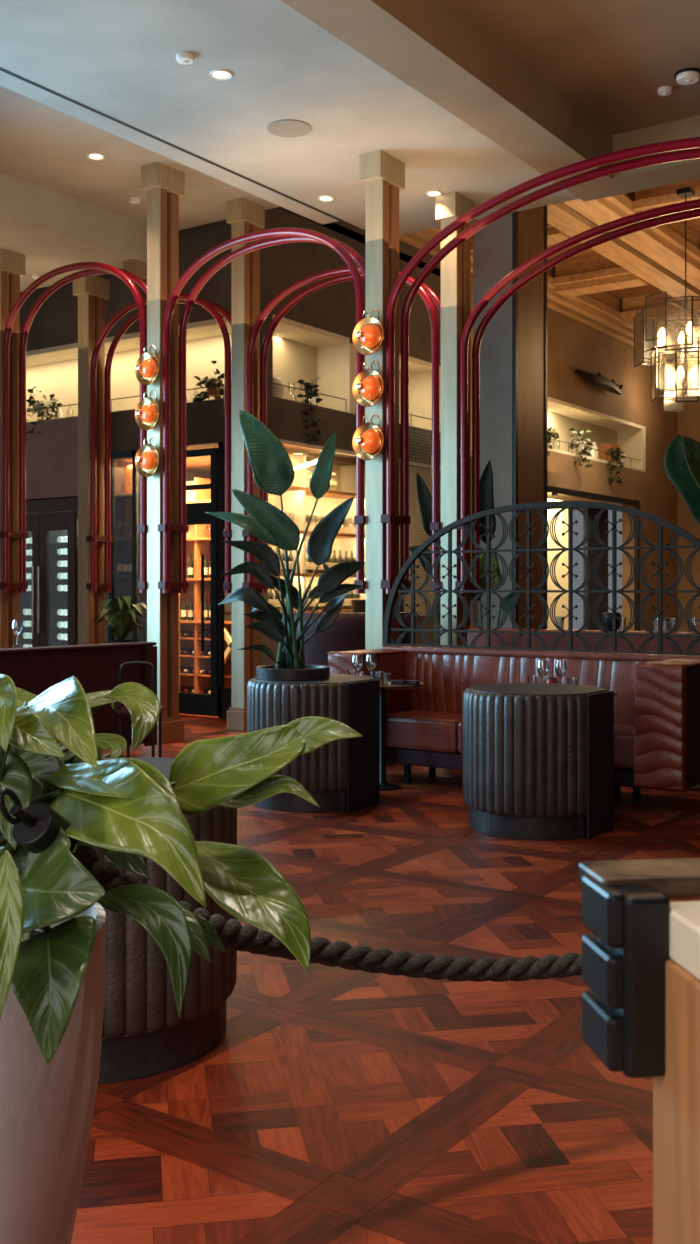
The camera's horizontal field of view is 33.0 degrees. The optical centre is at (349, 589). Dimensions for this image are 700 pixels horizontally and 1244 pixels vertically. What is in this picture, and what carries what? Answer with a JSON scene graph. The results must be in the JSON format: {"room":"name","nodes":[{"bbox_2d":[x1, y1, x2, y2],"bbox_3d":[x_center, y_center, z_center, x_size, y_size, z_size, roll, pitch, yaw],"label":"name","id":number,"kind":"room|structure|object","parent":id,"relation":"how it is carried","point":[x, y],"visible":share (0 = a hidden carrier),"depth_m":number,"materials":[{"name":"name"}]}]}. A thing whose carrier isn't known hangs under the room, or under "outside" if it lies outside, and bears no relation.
{"room":"restaurant","nodes":[
{"label":"restaurant","id":0,"kind":"room"},
{"bbox_2d":[26,416,116,500],"bbox_3d":[-4.340,-0.355,15.658,3.000,3.610,0.500,0,0,35],"label":"wall","id":1,"kind":"structure","parent":0,"point":[52,455],"depth_m":14.96,"materials":[{"name":"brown paint"}]},
{"bbox_2d":[26,386,61,440],"bbox_3d":[-3.960,-2.247,15.230,0.727,0.769,0.467,0,0,35],"label":"trailing plant","id":2,"kind":"object","parent":1,"relation":"on","point":[42,413],"visible":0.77,"depth_m":15.15,"materials":[{"name":"green plant"}]},
{"bbox_2d":[26,384,223,419],"bbox_3d":[-3.143,-2.244,14.558,5.229,0.167,0.012,0,0,35],"label":"shelf rail","id":3,"kind":"object","parent":1,"relation":"on","point":[223,384],"visible":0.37,"depth_m":14.32,"materials":[{"name":"black metal"}]},
{"bbox_2d":[117,456,209,471],"bbox_3d":[-0.930,-1.660,15.948,2.270,0.020,3.870,0,0,35],"label":"ceiling","id":4,"kind":"structure","parent":0,"point":[195,463],"depth_m":15.28,"materials":[{"name":"paint"}]},
{"bbox_2d":[117,460,209,480],"bbox_3d":[-2.445,-0.110,15.844,0.100,3.120,1.970,0,0,35],"label":"wall","id":5,"kind":"structure","parent":0,"point":[191,474],"depth_m":16.17,"materials":[{"name":"brown paint"}]},
{"bbox_2d":[20,207,440,468],"bbox_3d":[-2.099,-3.410,16.456,5.770,3.480,4.370,0,0,35],"label":"wall","id":6,"kind":"structure","parent":0,"point":[332,308],"depth_m":13.92,"materials":[{"name":"beige paint"}]},
{"bbox_2d":[179,448,217,715],"bbox_3d":[-1.825,-0.090,13.564,0.760,3.040,0.128,0,0,35],"label":"door","id":7,"kind":"structure","parent":6,"relation":"in","point":[189,703],"depth_m":13.39,"materials":[{"name":"black metal"}]},
{"bbox_2d":[193,361,223,401],"bbox_3d":[-1.560,-2.349,13.561,0.582,0.511,0.394,0,0,35],"label":"trailing plant","id":8,"kind":"object","parent":6,"relation":"on","point":[211,391],"visible":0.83,"depth_m":13.51,"materials":[{"name":"green plant"}]},
{"bbox_2d":[279,439,431,467],"bbox_3d":[0.274,-1.670,14.807,0.050,0.040,4.370,0,0,35],"label":"trim","id":9,"kind":"structure","parent":6,"relation":"attached to","point":[285,442],"depth_m":13.82,"materials":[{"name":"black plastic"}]},
{"bbox_2d":[399,227,699,366],"bbox_3d":[2.976,-4.765,18.299,0.560,0.470,13.550,0,0,35],"label":"trim","id":10,"kind":"structure","parent":6,"relation":"attached to","point":[601,311],"depth_m":19.56,"materials":[{"name":"brown wood"}]},
{"bbox_2d":[26,315,440,432],"bbox_3d":[-2.100,-2.618,16.463,5.760,0.935,4.360,0,0,35],"label":"wall","id":11,"kind":"structure","parent":0,"point":[293,361],"depth_m":14.62,"materials":[{"name":"paint"}]},
{"bbox_2d":[273,377,283,397],"bbox_3d":[-0.901,-2.290,13.474,0.300,0.240,0.295,0,0,35],"label":"vase","id":12,"kind":"object","parent":11,"relation":"on","point":[278,390],"visible":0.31,"depth_m":13.37,"materials":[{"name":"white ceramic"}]},
{"bbox_2d":[0,0,579,291],"bbox_3d":[-4.248,-4.000,9.955,9.660,0.800,17.500,0,0,35],"label":"ceiling","id":13,"kind":"structure","parent":0,"point":[60,206],"depth_m":9.35,"materials":[{"name":"paint"}]},
{"bbox_2d":[87,153,104,159],"bbox_3d":[-2.353,-4.014,10.939,0.168,0.012,0.168,0,0,35],"label":"recessed light","id":14,"kind":"object","parent":13,"relation":"in","point":[93,156],"visible":1,"depth_m":10.93,"materials":[{"name":"white plastic"}]},
{"bbox_2d":[123,259,146,279],"bbox_3d":[-2.392,-3.875,13.292,0.600,0.850,0.700,0,0,35],"label":"wall","id":15,"kind":"structure","parent":13,"relation":"attached to","point":[138,267],"depth_m":12.90,"materials":[{"name":"paint"}]},
{"bbox_2d":[0,67,347,222],"bbox_3d":[-3.596,-3.615,6.457,0.045,0.030,12.500,0,0,35],"label":"trim","id":16,"kind":"structure","parent":13,"relation":"attached to","point":[1,68],"depth_m":9.44,"materials":[{"name":"black"}]},
{"bbox_2d":[176,52,193,64],"bbox_3d":[-1.112,-3.576,7.962,0.120,0.048,0.120,0,0,35],"label":"smoke detector","id":17,"kind":"object","parent":13,"relation":"attached to","point":[185,58],"visible":1,"depth_m":7.93,"materials":[{"name":"white plastic"}]},
{"bbox_2d":[210,69,231,79],"bbox_3d":[-0.900,-3.594,8.239,0.158,0.012,0.158,0,0,35],"label":"recessed light","id":18,"kind":"object","parent":13,"relation":"in","point":[218,74],"visible":1,"depth_m":8.23,"materials":[{"name":"white plastic"}]},
{"bbox_2d":[267,119,310,137],"bbox_3d":[-0.475,-3.595,9.203,0.343,0.009,0.343,0,0,35],"label":"ceiling speaker","id":19,"kind":"object","parent":13,"relation":"attached to","point":[290,128],"visible":1,"depth_m":9.19},
{"bbox_2d":[426,190,441,196],"bbox_3d":[0.762,-3.594,10.709,0.147,0.012,0.147,0,0,35],"label":"recessed light","id":20,"kind":"object","parent":13,"relation":"in","point":[433,193],"visible":1,"depth_m":10.70,"materials":[{"name":"white plastic"}]},
{"bbox_2d":[634,187,699,411],"bbox_3d":[3.810,-3.309,13.400,1.142,2.461,1.145,0,0,35],"label":"chandelier","id":21,"kind":"object","parent":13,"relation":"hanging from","point":[646,353],"visible":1,"depth_m":13.39,"materials":[{"name":"clear glass"}]},
{"bbox_2d":[71,713,699,1243],"bbox_3d":[4.464,1.500,11.679,22.000,0.100,30.275,0,0,35],"label":"floor","id":22,"kind":"structure","parent":0,"point":[333,1105],"depth_m":3.46,"materials":[{"name":"brown wood"}]},
{"bbox_2d":[0,248,25,648],"bbox_3d":[-3.686,-1.075,12.621,0.240,5.050,0.380,0,0,35],"label":"column","id":23,"kind":"structure","parent":22,"relation":"on","point":[12,265],"depth_m":12.62,"materials":[{"name":"beige metal"}]},
{"bbox_2d":[20,498,77,647],"bbox_3d":[-3.809,0.150,15.257,1.330,2.600,0.671,0,0,35],"label":"wine cooler","id":24,"kind":"object","parent":22,"relation":"on","point":[42,618],"visible":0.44,"depth_m":14.97,"materials":[{"name":"black metal"}]},
{"bbox_2d":[0,903,105,1243],"bbox_3d":[-0.740,1.008,2.000,0.640,0.885,0.640,0,0,35],"label":"concrete pot","id":25,"kind":"object","parent":22,"relation":"on","point":[46,1110],"visible":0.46,"depth_m":1.86,"materials":[{"name":"concrete"}]},
{"bbox_2d":[0,674,362,1063],"bbox_3d":[-0.458,0.399,1.948,0.817,0.534,0.568,0,0,35],"label":"leafy plant","id":26,"kind":"object","parent":25,"relation":"in","point":[50,747],"visible":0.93,"depth_m":1.86,"materials":[{"name":"green plant"}]},
{"bbox_2d":[0,642,156,749],"bbox_3d":[-3.263,0.902,8.674,0.740,0.895,4.520,0,0,35],"label":"banquette","id":27,"kind":"object","parent":22,"relation":"on","point":[34,670],"visible":0.51,"depth_m":9.74,"materials":[{"name":"red leather"}]},
{"bbox_2d":[73,275,109,644],"bbox_3d":[-2.984,-1.075,13.631,0.240,5.050,0.380,0,0,35],"label":"column","id":28,"kind":"structure","parent":22,"relation":"on","point":[92,292],"depth_m":13.54,"materials":[{"name":"beige metal"}]},
{"bbox_2d":[109,450,138,642],"bbox_3d":[-2.690,-0.110,14.212,1.320,3.120,0.050,0,0,35],"label":"screen","id":29,"kind":"object","parent":22,"relation":"on","point":[122,454],"visible":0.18,"depth_m":14.12,"materials":[{"name":"black metal"}]},
{"bbox_2d":[115,661,163,757],"bbox_3d":[-1.740,1.015,9.780,0.340,0.870,0.400,0,0,0],"label":"frame","id":30,"kind":"object","parent":22,"relation":"on","point":[120,711],"visible":0.7,"depth_m":9.60,"materials":[{"name":"black metal"}]},
{"bbox_2d":[105,464,179,691],"bbox_3d":[-2.582,-0.075,14.691,0.950,3.050,0.340,0,0,35],"label":"shelving","id":31,"kind":"object","parent":22,"relation":"on","point":[123,476],"visible":0.21,"depth_m":14.98,"materials":[{"name":"brown wood"}]},
{"bbox_2d":[117,552,122,575],"bbox_3d":[-2.888,-0.331,14.855,0.077,0.300,0.075,0,0,35],"label":"wine bottle","id":32,"kind":"object","parent":31,"relation":"on","point":[120,559],"visible":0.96,"depth_m":14.82,"materials":[{"name":"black glass"}]},
{"bbox_2d":[123,552,128,574],"bbox_3d":[-2.806,-0.331,14.798,0.077,0.300,0.075,0,0,35],"label":"wine bottle","id":33,"kind":"object","parent":31,"relation":"on","point":[125,560],"visible":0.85,"depth_m":14.77,"materials":[{"name":"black glass"}]},
{"bbox_2d":[141,162,184,743],"bbox_3d":[-1.789,-1.285,11.303,0.240,5.470,0.380,0,0,35],"label":"column","id":34,"kind":"structure","parent":22,"relation":"on","point":[164,185],"depth_m":11.21,"materials":[{"name":"grey paint"}]},
{"bbox_2d":[0,262,146,592],"bbox_3d":[-2.738,-1.622,11.962,2.142,3.305,0.320,0,0,35],"label":"arch","id":35,"kind":"object","parent":34,"relation":"attached to","point":[91,268],"visible":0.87,"depth_m":12.41,"materials":[{"name":"paint"}]},
{"bbox_2d":[135,437,158,476],"bbox_3d":[-1.910,-1.251,11.133,0.279,0.377,0.164,0,0,7],"label":"wall lamp","id":36,"kind":"object","parent":34,"relation":"attached to","point":[147,456],"visible":1,"depth_m":11.09,"materials":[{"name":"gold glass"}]},
{"bbox_2d":[135,345,158,384],"bbox_3d":[-1.910,-2.116,11.133,0.279,0.377,0.164,0,0,7],"label":"wall lamp","id":37,"kind":"object","parent":34,"relation":"attached to","point":[147,365],"visible":1,"depth_m":11.09,"materials":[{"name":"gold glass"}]},
{"bbox_2d":[135,390,158,429],"bbox_3d":[-1.910,-1.691,11.133,0.279,0.377,0.164,0,0,7],"label":"wall lamp","id":38,"kind":"object","parent":34,"relation":"attached to","point":[147,409],"visible":1,"depth_m":11.09,"materials":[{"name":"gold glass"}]},
{"bbox_2d":[158,227,365,593],"bbox_3d":[-0.759,-1.577,10.586,2.342,3.215,0.320,0,0,35],"label":"arch","id":39,"kind":"object","parent":34,"relation":"attached to","point":[285,235],"visible":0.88,"depth_m":10.98,"materials":[{"name":"paint"}]},
{"bbox_2d":[95,757,236,1083],"bbox_3d":[-0.798,1.027,3.822,0.908,0.846,0.796,0,0,-30],"label":"planter","id":40,"kind":"object","parent":22,"relation":"on","point":[144,1034],"visible":0.22,"depth_m":3.52,"materials":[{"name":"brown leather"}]},
{"bbox_2d":[180,477,230,693],"bbox_3d":[-1.611,0.000,15.161,1.950,2.900,0.400,0,0,35],"label":"shelving","id":41,"kind":"object","parent":22,"relation":"on","point":[197,540],"visible":0.03,"depth_m":15.29,"materials":[{"name":"brown wood"}]},
{"bbox_2d":[181,598,186,620],"bbox_3d":[-2.174,0.250,15.455,0.077,0.300,0.075,0,0,35],"label":"wine bottle","id":42,"kind":"object","parent":41,"relation":"on","point":[183,606],"visible":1,"depth_m":15.43,"materials":[{"name":"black glass"}]},
{"bbox_2d":[188,598,193,620],"bbox_3d":[-2.074,0.250,15.386,0.077,0.300,0.075,0,0,35],"label":"wine bottle","id":43,"kind":"object","parent":41,"relation":"on","point":[190,606],"visible":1,"depth_m":15.36,"materials":[{"name":"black glass"}]},
{"bbox_2d":[188,555,193,577],"bbox_3d":[-2.074,-0.300,15.386,0.077,0.300,0.075,0,0,35],"label":"wine bottle","id":44,"kind":"object","parent":41,"relation":"on","point":[190,563],"visible":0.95,"depth_m":15.36,"materials":[{"name":"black glass"}]},
{"bbox_2d":[218,442,230,718],"bbox_3d":[-1.327,-0.110,13.265,0.360,3.120,0.050,0,0,35],"label":"screen","id":45,"kind":"object","parent":22,"relation":"on","point":[224,693],"visible":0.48,"depth_m":13.33,"materials":[{"name":"black metal"}]},
{"bbox_2d":[226,198,264,730],"bbox_3d":[-1.087,-1.285,12.313,0.240,5.470,0.380,0,0,35],"label":"column","id":46,"kind":"structure","parent":22,"relation":"on","point":[244,216],"depth_m":12.21,"materials":[{"name":"white paint"}]},
{"bbox_2d":[86,293,230,592],"bbox_3d":[-2.036,-1.597,12.972,2.142,3.255,0.320,0,0,35],"label":"arch","id":47,"kind":"object","parent":46,"relation":"attached to","point":[212,307],"visible":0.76,"depth_m":13.42,"materials":[{"name":"paint"}]},
{"bbox_2d":[242,265,440,592],"bbox_3d":[-0.057,-1.552,11.597,2.342,3.165,0.320,0,0,35],"label":"arch","id":48,"kind":"object","parent":46,"relation":"attached to","point":[342,274],"visible":0.59,"depth_m":11.72,"materials":[{"name":"paint"}]},
{"bbox_2d":[247,674,379,812],"bbox_3d":[-0.263,1.027,8.109,0.876,0.846,0.908,0,0,35],"label":"planter","id":49,"kind":"object","parent":22,"relation":"on","point":[341,775],"visible":0.7,"depth_m":7.71,"materials":[{"name":"grey leather"}]},
{"bbox_2d":[205,410,365,680],"bbox_3d":[-0.429,-0.318,8.089,1.112,1.846,0.626,0,0,-10],"label":"plant","id":50,"kind":"object","parent":49,"relation":"on","point":[271,464],"visible":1,"depth_m":8.00,"materials":[{"name":"green plant"}]},
{"bbox_2d":[281,612,416,665],"bbox_3d":[-0.042,0.824,10.799,1.244,1.252,1.245,0,0,35],"label":"booth","id":51,"kind":"object","parent":22,"relation":"on","point":[348,632],"visible":0.09,"depth_m":10.24,"materials":[{"name":"red leather"}]},
{"bbox_2d":[360,150,404,765],"bbox_3d":[0.272,-1.075,9.870,0.240,5.050,0.380,0,0,35],"label":"column","id":52,"kind":"structure","parent":22,"relation":"on","point":[383,175],"depth_m":9.77,"materials":[{"name":"beige paint"}]},
{"bbox_2d":[353,361,383,406],"bbox_3d":[0.151,-1.691,9.701,0.279,0.377,0.164,0,0,7],"label":"wall lamp","id":53,"kind":"object","parent":52,"relation":"attached to","point":[368,386],"visible":1,"depth_m":9.66,"materials":[{"name":"orange glass"}]},
{"bbox_2d":[353,415,383,459],"bbox_3d":[0.151,-1.251,9.701,0.279,0.377,0.164,0,0,7],"label":"wall lamp","id":54,"kind":"object","parent":52,"relation":"attached to","point":[368,439],"visible":1,"depth_m":9.66,"materials":[{"name":"gold metal"}]},
{"bbox_2d":[353,309,383,354],"bbox_3d":[0.151,-2.116,9.701,0.279,0.377,0.164,0,0,7],"label":"wall lamp","id":55,"kind":"object","parent":52,"relation":"attached to","point":[368,334],"visible":1,"depth_m":9.66,"materials":[{"name":"orange glass"}]},
{"bbox_2d":[381,137,699,593],"bbox_3d":[2.082,-1.577,8.612,4.242,3.215,0.320,0,0,35],"label":"arch","id":56,"kind":"object","parent":52,"relation":"attached to","point":[691,146],"visible":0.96,"depth_m":9.57,"materials":[{"name":"paint"}]},
{"bbox_2d":[380,680,423,790],"bbox_3d":[0.240,1.065,8.660,0.604,0.770,0.604,0,0,35],"label":"table","id":57,"kind":"object","parent":22,"relation":"on","point":[384,786],"visible":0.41,"depth_m":8.64,"materials":[{"name":"brown metal"}]},
{"bbox_2d":[409,472,440,644],"bbox_3d":[0.827,0.155,11.397,0.388,2.589,0.380,0,0,-43],"label":"plant","id":58,"kind":"object","parent":22,"relation":"on","point":[424,496],"visible":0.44,"depth_m":11.39,"materials":[{"name":"green plant"}]},
{"bbox_2d":[435,192,475,645],"bbox_3d":[0.974,-1.075,10.880,0.240,5.050,0.380,0,0,35],"label":"column","id":59,"kind":"structure","parent":22,"relation":"on","point":[455,267],"depth_m":10.78,"materials":[{"name":"beige metal"}]},
{"bbox_2d":[455,199,699,592],"bbox_3d":[2.784,-1.552,9.622,4.242,3.165,0.320,0,0,35],"label":"arch","id":60,"kind":"object","parent":59,"relation":"attached to","point":[686,210],"visible":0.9,"depth_m":10.66,"materials":[{"name":"paint"}]},
{"bbox_2d":[470,460,519,627],"bbox_3d":[1.312,0.108,11.204,0.514,2.683,0.380,0,0,35],"label":"plant","id":61,"kind":"object","parent":22,"relation":"on","point":[486,479],"visible":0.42,"depth_m":11.20,"materials":[{"name":"green plant"}]},
{"bbox_2d":[327,646,699,806],"bbox_3d":[1.200,0.950,8.535,2.775,1.000,0.875,0,0,35],"label":"booth","id":62,"kind":"object","parent":22,"relation":"on","point":[657,699],"visible":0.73,"depth_m":8.51,"materials":[{"name":"leather"}]},
{"bbox_2d":[386,710,462,752],"bbox_3d":[0.629,1.060,8.892,0.677,0.240,0.520,0,0,35],"label":"seat cushion","id":63,"kind":"object","parent":62,"relation":"on","point":[410,731],"depth_m":8.68,"materials":[{"name":"leather"}]},
{"bbox_2d":[458,721,462,753],"bbox_3d":[1.190,1.060,8.502,0.677,0.240,0.520,0,0,35],"label":"seat cushion","id":64,"kind":"object","parent":62,"relation":"on","point":[460,723],"depth_m":8.46,"materials":[{"name":"leather"}]},
{"bbox_2d":[405,653,646,724],"bbox_3d":[1.351,0.716,8.731,2.653,0.511,0.107,0,0,35],"label":"cushion","id":65,"kind":"object","parent":62,"relation":"on","point":[445,677],"depth_m":8.82,"materials":[{"name":"leather"}]},
{"bbox_2d":[383,501,699,654],"bbox_3d":[1.478,-0.093,8.785,2.922,1.126,0.048,0,0,35],"label":"screen","id":66,"kind":"object","parent":62,"relation":"on","point":[535,506],"visible":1,"depth_m":8.79,"materials":[{"name":"brown metal"}]},
{"bbox_2d":[614,724,633,769],"bbox_3d":[1.751,1.060,8.111,0.677,0.240,0.520,0,0,35],"label":"seat cushion","id":67,"kind":"object","parent":62,"relation":"on","point":[623,733],"depth_m":7.77,"materials":[{"name":"leather"}]},
{"bbox_2d":[463,683,613,840],"bbox_3d":[1.135,1.027,7.259,0.876,0.846,0.908,0,0,35],"label":"planter","id":68,"kind":"object","parent":22,"relation":"on","point":[538,758],"visible":1,"depth_m":6.86,"materials":[{"name":"grey leather"}]},
{"bbox_2d":[467,628,699,652],"bbox_3d":[2.058,0.890,9.268,2.800,1.120,0.670,0,0,35],"label":"banquette","id":69,"kind":"object","parent":22,"relation":"on","point":[684,642],"visible":0.1,"depth_m":9.56,"materials":[{"name":"leather"}]},
{"bbox_2d":[603,612,620,630],"bbox_3d":[2.114,0.255,9.528,0.150,0.150,0.150,0,0,35],"label":"pot","id":70,"kind":"object","parent":69,"relation":"on","point":[607,624],"visible":0.7,"depth_m":9.48,"materials":[{"name":"black ceramic"}]},
{"bbox_2d":[579,858,699,1243],"bbox_3d":[0.566,0.848,0.842,0.666,1.205,0.545,0,0,-8],"label":"stand","id":71,"kind":"object","parent":22,"relation":"on","point":[676,1094],"depth_m":0.97,"materials":[{"name":"brown wood"}]},
{"bbox_2d":[670,901,699,979],"bbox_3d":[0.596,0.284,0.808,0.616,0.040,0.470,0,0,-8],"label":"countertop","id":72,"kind":"structure","parent":71,"relation":"on","point":[684,916],"depth_m":0.95,"materials":[{"name":"beige stone"}]},
{"bbox_2d":[664,434,699,524],"bbox_3d":[3.160,0.051,10.155,0.891,2.798,0.380,0,0,-10],"label":"plant","id":73,"kind":"object","parent":22,"relation":"on","point":[682,456],"visible":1,"depth_m":10.18,"materials":[{"name":"green plant"}]},
{"bbox_3d":[-2.360,1.067,12.200,0.620,0.765,0.620,0,0,35],"label":"side table","id":74,"kind":"object","parent":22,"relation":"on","visible":0},
{"bbox_2d":[90,596,146,642],"bbox_3d":[-2.329,0.372,12.182,0.614,0.627,0.758,0,0,-21],"label":"fern plant","id":75,"kind":"object","parent":74,"relation":"on","point":[121,610],"visible":0.97,"depth_m":12.09,"materials":[{"name":"green plant"}]},
{"bbox_2d":[260,272,676,665],"bbox_3d":[2.633,-1.850,18.647,0.500,6.600,13.370,0,0,35],"label":"wall","id":76,"kind":"structure","parent":0,"point":[572,344],"depth_m":21.58,"materials":[{"name":"brown paint"}]},
{"bbox_2d":[224,593,230,620],"bbox_3d":[-0.538,-0.650,14.348,0.700,2.000,2.450,0,0,35],"label":"shelving","id":77,"kind":"object","parent":76,"relation":"attached to","point":[227,607],"visible":0.02,"depth_m":13.54,"materials":[{"name":"brown wood"}]},
{"bbox_2d":[297,377,321,444],"bbox_3d":[-0.478,-2.082,13.762,0.268,0.802,0.370,0,0,45],"label":"trailing plant","id":78,"kind":"object","parent":76,"relation":"on","point":[310,393],"visible":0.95,"depth_m":13.73,"materials":[{"name":"green plant"}]},
{"bbox_2d":[268,445,365,612],"bbox_3d":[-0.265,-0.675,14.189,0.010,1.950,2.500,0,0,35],"label":"shelving","id":79,"kind":"object","parent":76,"relation":"in","point":[298,501],"depth_m":13.97,"materials":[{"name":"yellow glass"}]},
{"bbox_2d":[350,600,365,612],"bbox_3d":[0.134,0.210,14.386,0.260,0.180,0.260,0,0,35],"label":"pot","id":80,"kind":"object","parent":79,"relation":"on","point":[358,606],"visible":0.55,"depth_m":14.28,"materials":[{"name":"metal"}]},
{"bbox_2d":[399,424,440,615],"bbox_3d":[0.904,-0.900,15.782,0.170,2.500,1.050,0,0,35],"label":"mesh panel","id":81,"kind":"object","parent":76,"relation":"attached to","point":[417,534],"visible":0.41,"depth_m":15.75,"materials":[{"name":"black metal"}]},
{"bbox_2d":[547,486,639,630],"bbox_3d":[3.670,-0.110,19.674,0.070,3.120,6.100,0,0,35],"label":"trim","id":82,"kind":"structure","parent":76,"relation":"attached to","point":[555,491],"depth_m":21.73,"materials":[{"name":"black metal"}]},
{"bbox_2d":[547,396,645,471],"bbox_3d":[3.627,-2.680,20.069,0.510,0.860,6.300,0,0,35],"label":"wall niche","id":83,"kind":"object","parent":76,"relation":"attached to","point":[631,437],"depth_m":21.84,"materials":[{"name":"beige paint"}]},
{"bbox_2d":[547,427,558,455],"bbox_3d":[3.137,-2.369,18.792,0.393,0.438,0.430,0,0,35],"label":"trailing plant","id":84,"kind":"object","parent":83,"relation":"on","point":[551,433],"visible":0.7,"depth_m":18.73,"materials":[{"name":"green plant"}]},
{"bbox_2d":[569,428,593,468],"bbox_3d":[3.894,-2.373,19.876,0.424,0.698,0.611,0,0,35],"label":"trailing plant","id":85,"kind":"object","parent":83,"relation":"on","point":[581,446],"visible":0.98,"depth_m":19.81,"materials":[{"name":"green plant"}]},
{"bbox_2d":[599,443,620,462],"bbox_3d":[4.771,-2.485,21.680,0.250,0.370,0.450,0,0,35],"label":"wooden crate","id":86,"kind":"object","parent":83,"relation":"on","point":[603,447],"visible":0.48,"depth_m":21.51,"materials":[{"name":"brown wood"}]},
{"bbox_2d":[604,447,624,483],"bbox_3d":[4.737,-2.208,21.093,0.356,0.654,0.475,0,0,35],"label":"trailing plant","id":87,"kind":"object","parent":83,"relation":"on","point":[614,454],"visible":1,"depth_m":21.04,"materials":[{"name":"green plant"}]},
{"bbox_2d":[575,369,622,394],"bbox_3d":[4.245,-3.594,20.288,0.338,0.299,1.909,0,0,35],"label":"wall planter","id":88,"kind":"object","parent":76,"relation":"attached to","point":[594,380],"visible":1,"depth_m":20.02,"materials":[{"name":"black metal"}]},
{"bbox_2d":[281,0,699,201],"bbox_3d":[2.665,-3.725,2.380,10.340,0.450,12.950,0,0,35],"label":"ceiling beam","id":89,"kind":"structure","parent":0,"point":[431,46],"depth_m":8.43,"materials":[{"name":"paint"}]},
{"bbox_2d":[473,206,546,628],"bbox_3d":[1.593,-1.775,11.728,0.470,6.450,0.700,0,0,35],"label":"pillar","id":90,"kind":"structure","parent":0,"point":[513,346],"depth_m":11.48,"materials":[{"name":"grey paint"}]},
{"bbox_2d":[447,0,699,134],"bbox_3d":[2.726,-3.910,2.082,9.900,0.080,12.530,0,0,35],"label":"ceiling","id":91,"kind":"structure","parent":0,"point":[611,59],"depth_m":8.44,"materials":[{"name":"paint"}]},
{"bbox_2d":[658,86,671,95],"bbox_3d":[2.433,-3.846,9.123,0.110,0.048,0.110,0,0,35],"label":"smoke detector","id":92,"kind":"object","parent":91,"relation":"attached to","point":[665,90],"visible":1,"depth_m":9.09,"materials":[{"name":"white plastic"}]},
{"bbox_2d":[674,68,699,84],"bbox_3d":[2.532,-3.841,8.846,0.196,0.078,0.196,0,0,35],"label":"smoke detector","id":93,"kind":"object","parent":91,"relation":"attached to","point":[686,76],"visible":1,"depth_m":8.79,"materials":[{"name":"white plastic"}]},
{"bbox_2d":[547,411,616,458],"bbox_3d":[3.393,-2.685,20.232,0.060,0.790,6.300,0,0,35],"label":"wall","id":94,"kind":"structure","parent":0,"point":[599,435],"depth_m":21.05,"materials":[{"name":"paint"}]},
{"bbox_2d":[547,493,621,509],"bbox_3d":[2.875,-0.150,20.896,2.070,3.200,8.400,0,0,35],"label":"wall beyond opening","id":95,"kind":"structure","parent":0,"point":[549,495],"depth_m":21.79,"materials":[{"name":"brown paint"}]},
{"bbox_2d":[547,498,567,629],"bbox_3d":[3.496,-0.075,20.282,0.090,2.950,1.300,0,0,35],"label":"sliding panel","id":96,"kind":"object","parent":95,"relation":"attached to","point":[560,528],"visible":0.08,"depth_m":20.34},
{"bbox_2d":[583,508,607,630],"bbox_3d":[4.537,-0.075,21.781,0.090,2.950,0.950,0,0,35],"label":"sliding panel","id":97,"kind":"object","parent":95,"relation":"attached to","point":[592,512],"visible":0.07,"depth_m":21.65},
{"bbox_2d":[547,218,699,329],"bbox_3d":[8.629,-5.075,14.431,14.300,0.150,13.650,0,0,35],"label":"ceiling","id":98,"kind":"structure","parent":0,"point":[693,225],"depth_m":19.59,"materials":[{"name":"brown wood"}]},
{"bbox_2d":[470,223,569,251],"bbox_3d":[2.250,-4.775,15.607,1.320,0.450,0.560,0,0,35],"label":"trim","id":99,"kind":"structure","parent":98,"relation":"attached to","point":[554,236],"depth_m":15.24,"materials":[{"name":"brown wood"}]},
{"bbox_2d":[553,255,647,296],"bbox_3d":[3.791,-4.775,17.825,1.320,0.450,0.560,0,0,35],"label":"trim","id":100,"kind":"structure","parent":98,"relation":"attached to","point":[593,274],"depth_m":17.73,"materials":[{"name":"brown wood"}]},
{"bbox_2d":[621,293,699,328],"bbox_3d":[5.332,-4.775,20.042,1.320,0.450,0.560,0,0,35],"label":"trim","id":101,"kind":"structure","parent":98,"relation":"attached to","point":[631,304],"depth_m":19.95,"materials":[{"name":"brown wood"}]},
{"bbox_2d":[633,179,699,223],"bbox_3d":[4.270,-4.775,14.204,1.600,0.450,0.560,0,0,35],"label":"trim","id":102,"kind":"structure","parent":98,"relation":"attached to","point":[652,198],"depth_m":14.27,"materials":[{"name":"brown wood"}]},
{"bbox_2d":[675,325,699,353],"bbox_3d":[6.872,-4.775,22.259,1.320,0.450,0.560,0,0,35],"label":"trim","id":103,"kind":"structure","parent":98,"relation":"attached to","point":[696,332],"depth_m":22.29,"materials":[{"name":"glass"}]},
{"bbox_2d":[677,361,699,631],"bbox_3d":[12.319,-1.850,20.178,14.800,6.600,0.200,0,0,35],"label":"wall","id":104,"kind":"structure","parent":0,"point":[688,421],"depth_m":23.86,"materials":[{"name":"brown paint"}]},
{"bbox_2d":[547,192,699,312],"bbox_3d":[4.700,-4.765,17.101,1.000,0.470,13.550,0,0,35],"label":"ceiling","id":105,"kind":"structure","parent":104,"relation":"attached to","point":[664,244],"depth_m":15.76,"materials":[{"name":"brown wood"}]},
{"bbox_2d":[561,202,699,290],"bbox_3d":[4.700,-4.805,17.101,0.120,0.390,13.550,0,0,35],"label":"trim","id":106,"kind":"structure","parent":104,"relation":"attached to","point":[561,202],"depth_m":15.94,"materials":[{"name":"black"}]},
{"bbox_3d":[1.097,1.085,3.160,0.300,0.730,0.300,0,0,35],"label":"post","id":107,"kind":"object","parent":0,"visible":0},
{"bbox_2d":[0,788,581,981],"bbox_3d":[0.185,0.634,2.586,2.166,0.680,0.368,0,0,-41],"label":"rope","id":108,"kind":"object","parent":107,"relation":"hanging from","point":[36,827],"visible":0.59,"depth_m":2.55,"materials":[{"name":"black fabric"}]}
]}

